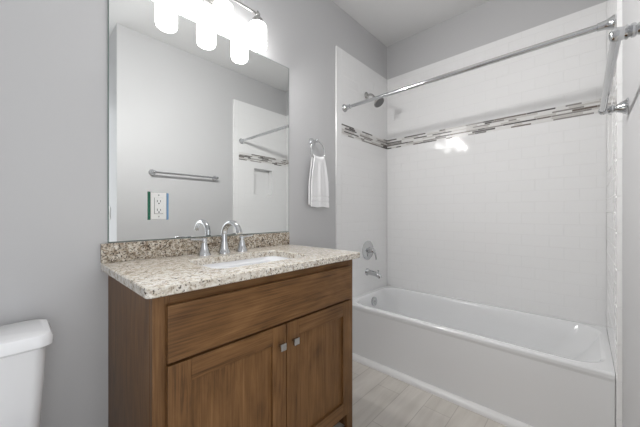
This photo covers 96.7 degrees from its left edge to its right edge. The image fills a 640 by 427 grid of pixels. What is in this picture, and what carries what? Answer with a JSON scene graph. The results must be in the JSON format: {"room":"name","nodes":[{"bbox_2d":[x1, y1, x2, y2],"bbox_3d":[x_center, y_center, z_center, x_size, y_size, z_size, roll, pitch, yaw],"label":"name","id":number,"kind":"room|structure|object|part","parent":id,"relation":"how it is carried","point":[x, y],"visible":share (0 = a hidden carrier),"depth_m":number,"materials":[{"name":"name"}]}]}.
{"room":"bathroom","nodes":[
{"label":"bathroom","id":0,"kind":"room"},
{"bbox_2d":[0,0,386,426],"bbox_3d":[-0.423,-0.265,1.706,0.100,2.743,3.245,0,0,43],"label":"wall","id":1,"kind":"structure","parent":0,"point":[54,53],"depth_m":1.09,"materials":[{"name":"grey paint"}]},
{"bbox_2d":[151,192,165,218],"bbox_3d":[-0.732,-0.035,1.291,0.010,0.121,0.065,0,0,43],"label":"wall outlet","id":2,"kind":"object","parent":1,"relation":"attached to","point":[158,200],"visible":1,"depth_m":1.29,"materials":[{"name":"white plastic"}]},
{"bbox_2d":[155,198,162,213],"bbox_3d":[-0.729,-0.036,1.289,0.002,0.071,0.035,0,0,43],"label":"receptacle","id":3,"kind":"object","parent":2,"relation":"attached to","point":[158,201],"depth_m":1.29,"materials":[{"name":"white plastic"}]},
{"bbox_2d":[100,232,288,262],"bbox_3d":[-0.538,0.159,1.492,0.019,0.078,0.982,0,0,43],"label":"backsplash","id":4,"kind":"structure","parent":1,"relation":"attached to","point":[137,250],"depth_m":1.32,"materials":[{"name":"stone"}]},
{"bbox_2d":[108,0,288,242],"bbox_3d":[-0.532,-0.417,1.509,0.006,1.070,0.966,0,0,43],"label":"wall mirror","id":5,"kind":"object","parent":1,"relation":"attached to","point":[198,117],"visible":0.97,"depth_m":1.39,"materials":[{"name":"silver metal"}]},
{"bbox_2d":[169,0,266,51],"bbox_3d":[-0.500,-1.049,1.441,0.145,0.275,0.502,0,0,43],"label":"vanity light","id":6,"kind":"object","parent":1,"relation":"attached to","point":[222,9],"visible":1,"depth_m":1.41,"materials":[{"name":"white glass"}]},
{"bbox_3d":[-0.620,-0.980,1.276,0.097,0.136,0.097,0,0,43],"label":"lamp shade","id":7,"kind":"part","parent":6,"relation":"part of","materials":[{"name":"white glass"}]},
{"bbox_3d":[-0.546,-1.129,1.481,0.023,0.115,0.124,0,0,43],"label":"wall plate","id":8,"kind":"part","parent":6,"relation":"part of","materials":[{"name":"silver metal"}]},
{"bbox_3d":[-0.483,-0.980,1.423,0.097,0.136,0.097,0,0,43],"label":"lamp shade","id":9,"kind":"part","parent":6,"relation":"part of","materials":[{"name":"white glass"}]},
{"bbox_3d":[-0.344,-0.980,1.573,0.097,0.136,0.097,0,0,43],"label":"lamp shade","id":10,"kind":"part","parent":6,"relation":"part of","materials":[{"name":"white glass"}]},
{"bbox_2d":[309,138,324,157],"bbox_3d":[-0.029,-0.451,2.008,0.066,0.168,0.146,0,0,43],"label":"towel ring","id":11,"kind":"object","parent":1,"relation":"attached to","point":[312,141],"visible":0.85,"depth_m":2.00,"materials":[{"name":"silver metal"}]},
{"bbox_3d":[-0.035,-0.508,2.001,0.066,0.054,0.054,0,0,43],"label":"wall post","id":12,"kind":"part","parent":11,"relation":"part of","materials":[{"name":"silver metal"}]},
{"bbox_2d":[308,154,328,207],"bbox_3d":[-0.008,-0.227,2.002,0.040,0.366,0.181,0,0,43],"label":"hand towel","id":13,"kind":"object","parent":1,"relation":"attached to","point":[318,183],"visible":1,"depth_m":1.98,"materials":[{"name":"white fabric"}]},
{"bbox_2d":[335,46,386,297],"bbox_3d":[0.388,-0.101,2.499,0.009,2.415,0.777,0,0,43],"label":"tiled wall","id":14,"kind":"structure","parent":1,"relation":"attached to","point":[360,166],"depth_m":2.44,"materials":[{"name":"white tile"}]},
{"bbox_2d":[342,124,386,148],"bbox_3d":[0.414,-0.672,2.521,0.003,0.087,0.710,0,0,43],"label":"trim","id":15,"kind":"structure","parent":14,"relation":"attached to","point":[355,133],"depth_m":2.48,"materials":[{"name":"grey tile"}]},
{"bbox_2d":[362,241,376,259],"bbox_3d":[0.451,0.325,2.509,0.070,0.170,0.170,0,0,43],"label":"shower valve","id":16,"kind":"object","parent":14,"relation":"attached to","point":[368,250],"visible":1,"depth_m":2.50,"materials":[{"name":"silver metal"}]},
{"bbox_2d":[365,268,381,278],"bbox_3d":[0.473,0.520,2.474,0.150,0.074,0.064,0,0,43],"label":"tub spout","id":17,"kind":"object","parent":14,"relation":"attached to","point":[368,271],"visible":1,"depth_m":2.46,"materials":[{"name":"silver metal"}]},
{"bbox_2d":[365,92,383,107],"bbox_3d":[0.473,-0.996,2.460,0.168,0.159,0.099,0,0,43],"label":"shower","id":18,"kind":"object","parent":14,"relation":"attached to","point":[379,102],"visible":0.71,"depth_m":2.44,"materials":[{"name":"silver metal"}]},
{"bbox_2d":[342,14,614,111],"bbox_3d":[0.749,-0.846,1.772,1.510,0.062,0.062,0,0,43],"label":"shower curtain rod","id":19,"kind":"object","parent":14,"relation":"attached to","point":[609,24],"visible":0.99,"depth_m":1.53,"materials":[{"name":"silver metal"}]},
{"bbox_2d":[332,0,490,46],"bbox_3d":[0.438,-1.686,0.906,2.450,0.100,3.245,0,0,43],"label":"ceiling","id":20,"kind":"structure","parent":0,"point":[391,22],"depth_m":2.33,"materials":[{"name":"white paint"}]},
{"bbox_2d":[334,360,506,426],"bbox_3d":[0.438,1.157,0.906,2.450,0.100,3.245,0,0,43],"label":"floor","id":21,"kind":"structure","parent":0,"point":[379,399],"depth_m":1.62,"materials":[{"name":"beige wood"}]},
{"bbox_2d":[0,319,52,426],"bbox_3d":[-0.862,0.736,0.618,0.700,0.742,0.440,0,0,43],"label":"toilet","id":22,"kind":"object","parent":21,"relation":"on","point":[23,345],"visible":1,"depth_m":0.85,"materials":[{"name":"white ceramic"}]},
{"bbox_3d":[-1.046,0.559,0.788,0.173,0.295,0.412,0,0,43],"label":"tank","id":23,"kind":"part","parent":22,"relation":"part of","materials":[{"name":"white ceramic"}]},
{"bbox_3d":[-1.046,0.388,0.788,0.199,0.046,0.440,0,0,43],"label":"tank lid","id":24,"kind":"part","parent":22,"relation":"part of","materials":[{"name":"white ceramic"}]},
{"bbox_2d":[108,259,351,426],"bbox_3d":[-0.329,0.667,1.301,0.584,0.880,0.934,0,0,43],"label":"vanity cabinet","id":25,"kind":"object","parent":21,"relation":"on","point":[275,350],"visible":0.91,"depth_m":1.02,"materials":[{"name":"brown wood"}]},
{"bbox_3d":[-0.665,0.667,0.988,0.518,0.880,0.018,0,0,43],"label":"panel","id":26,"kind":"part","parent":25,"relation":"part of","materials":[{"name":"brown wood"}]},
{"bbox_2d":[100,232,359,298],"bbox_3d":[-0.334,0.173,1.302,0.577,0.107,0.982,0,0,43],"label":"countertop","id":27,"kind":"structure","parent":25,"relation":"on","point":[151,269],"depth_m":1.16,"materials":[{"name":"stone"}]},
{"bbox_2d":[190,220,252,255],"bbox_3d":[-0.437,0.114,1.390,0.187,0.166,0.336,0,0,43],"label":"faucet","id":28,"kind":"object","parent":27,"relation":"on","point":[223,249],"visible":1,"depth_m":1.41,"materials":[{"name":"silver metal"}]},
{"bbox_3d":[-0.573,0.122,1.333,0.013,0.018,0.067,0,0,40],"label":"lever","id":29,"kind":"part","parent":28,"relation":"part of","materials":[{"name":"silver metal"}]},
{"bbox_3d":[-0.552,0.157,1.358,0.060,0.082,0.060,0,0,43],"label":"handle","id":30,"kind":"part","parent":28,"relation":"part of","materials":[{"name":"silver metal"}]},
{"bbox_3d":[-0.437,0.114,1.390,0.187,0.166,0.062,0,0,43],"label":"spout","id":31,"kind":"part","parent":28,"relation":"part of","materials":[{"name":"silver metal"}]},
{"bbox_3d":[-0.413,0.157,1.507,0.060,0.082,0.060,0,0,43],"label":"handle","id":32,"kind":"part","parent":28,"relation":"part of","materials":[{"name":"silver metal"}]},
{"bbox_2d":[202,256,290,268],"bbox_3d":[-0.307,0.302,1.276,0.325,0.149,0.508,0,0,43],"label":"sink","id":33,"kind":"object","parent":27,"relation":"in","point":[237,263],"visible":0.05,"depth_m":1.41,"materials":[{"name":"white ceramic"}]},
{"bbox_3d":[-0.291,0.712,0.971,0.008,0.434,0.310,0,0,43],"label":"door","id":34,"kind":"part","parent":25,"relation":"part of","materials":[{"name":"brown wood"}]},
{"bbox_3d":[-0.288,0.466,0.968,0.020,0.066,0.302,0,0,43],"label":"rail","id":35,"kind":"part","parent":25,"relation":"part of","materials":[{"name":"brown wood"}]},
{"bbox_3d":[-0.156,0.249,1.140,0.020,0.044,0.843,0,0,43],"label":"rail","id":36,"kind":"part","parent":25,"relation":"part of","materials":[{"name":"brown wood"}]},
{"bbox_3d":[-0.142,0.343,1.125,0.020,0.164,0.862,0,0,43],"label":"drawer","id":37,"kind":"part","parent":25,"relation":"part of","materials":[{"name":"brown wood"}]},
{"bbox_3d":[-0.145,0.508,1.088,0.025,0.027,0.027,0,0,43],"label":"knob","id":38,"kind":"part","parent":25,"relation":"part of","materials":[{"name":"silver metal"}]},
{"bbox_3d":[-0.099,0.508,1.138,0.025,0.027,0.027,0,0,43],"label":"knob","id":39,"kind":"part","parent":25,"relation":"part of","materials":[{"name":"silver metal"}]},
{"bbox_3d":[0.006,0.466,1.285,0.020,0.066,0.292,0,0,43],"label":"rail","id":40,"kind":"part","parent":25,"relation":"part of","materials":[{"name":"brown wood"}]},
{"bbox_3d":[0.003,0.712,1.288,0.008,0.434,0.300,0,0,43],"label":"door","id":41,"kind":"part","parent":25,"relation":"part of","materials":[{"name":"brown wood"}]},
{"bbox_3d":[0.006,0.958,1.285,0.020,0.066,0.292,0,0,43],"label":"rail","id":42,"kind":"part","parent":25,"relation":"part of","materials":[{"name":"brown wood"}]},
{"bbox_2d":[352,285,614,426],"bbox_3d":[0.968,0.902,2.008,1.510,0.409,0.707,0,0,43],"label":"bathtub","id":43,"kind":"object","parent":21,"relation":"on","point":[532,369],"visible":0.91,"depth_m":1.72,"materials":[{"name":"white ceramic"}]},
{"bbox_3d":[0.475,0.767,2.492,0.036,0.079,0.078,0,0,43],"label":"overflow plate","id":44,"kind":"part","parent":43,"relation":"part of","materials":[{"name":"silver metal"}]},
{"bbox_2d":[352,353,532,426],"bbox_3d":[0.720,1.090,1.740,1.510,0.034,0.034,0,0,43],"label":"trim","id":45,"kind":"structure","parent":43,"relation":"attached to","point":[493,415],"depth_m":1.71,"materials":[{"name":"white paint"}]},
{"bbox_2d":[387,0,605,79],"bbox_3d":[1.288,-0.265,2.274,1.635,2.743,0.100,0,0,43],"label":"wall","id":46,"kind":"structure","parent":0,"point":[493,20],"depth_m":2.26,"materials":[{"name":"grey paint"}]},
{"bbox_2d":[387,2,605,326],"bbox_3d":[1.212,-0.101,2.270,1.512,2.415,0.009,0,0,43],"label":"tiled wall","id":47,"kind":"structure","parent":46,"relation":"attached to","point":[511,218],"depth_m":2.10,"materials":[{"name":"white tile"}]},
{"bbox_2d":[387,99,600,148],"bbox_3d":[1.209,-0.672,2.268,1.510,0.087,0.003,0,0,43],"label":"trim","id":48,"kind":"structure","parent":47,"relation":"attached to","point":[597,101],"depth_m":2.12,"materials":[{"name":"grey tile"}]},
{"bbox_2d":[622,0,639,426],"bbox_3d":[1.175,-0.265,1.023,0.100,2.743,1.888,0,0,43],"label":"wall","id":49,"kind":"structure","parent":0,"point":[630,9],"depth_m":0.97,"materials":[{"name":"grey paint"}]},
{"bbox_2d":[606,0,621,426],"bbox_3d":[1.504,-0.101,1.464,0.016,2.415,0.777,0,0,43],"label":"tiled wall","id":50,"kind":"structure","parent":49,"relation":"attached to","point":[614,176],"depth_m":1.28,"materials":[{"name":"white tile"}]},
{"bbox_2d":[608,101,611,171],"bbox_3d":[1.549,-0.395,1.455,0.094,0.323,0.282,0,0,43],"label":"trim","id":51,"kind":"structure","parent":50,"relation":"attached to","point":[609,114],"depth_m":1.58,"materials":[{"name":"white tile"}]},
{"bbox_2d":[598,22,639,114],"bbox_3d":[0.861,-0.382,0.815,0.076,0.060,0.670,0,0,43],"label":"towel bar","id":52,"kind":"object","parent":49,"relation":"attached to","point":[617,34],"visible":1,"depth_m":0.71,"materials":[{"name":"silver metal"}]},
{"bbox_3d":[1.068,-0.382,1.039,0.076,0.060,0.060,0,0,43],"label":"wall post","id":53,"kind":"part","parent":52,"relation":"part of","materials":[{"name":"silver metal"}]},
{"bbox_3d":[0.653,-0.382,0.592,0.076,0.060,0.060,0,0,43],"label":"wall post","id":54,"kind":"part","parent":52,"relation":"part of","materials":[{"name":"silver metal"}]}
]}

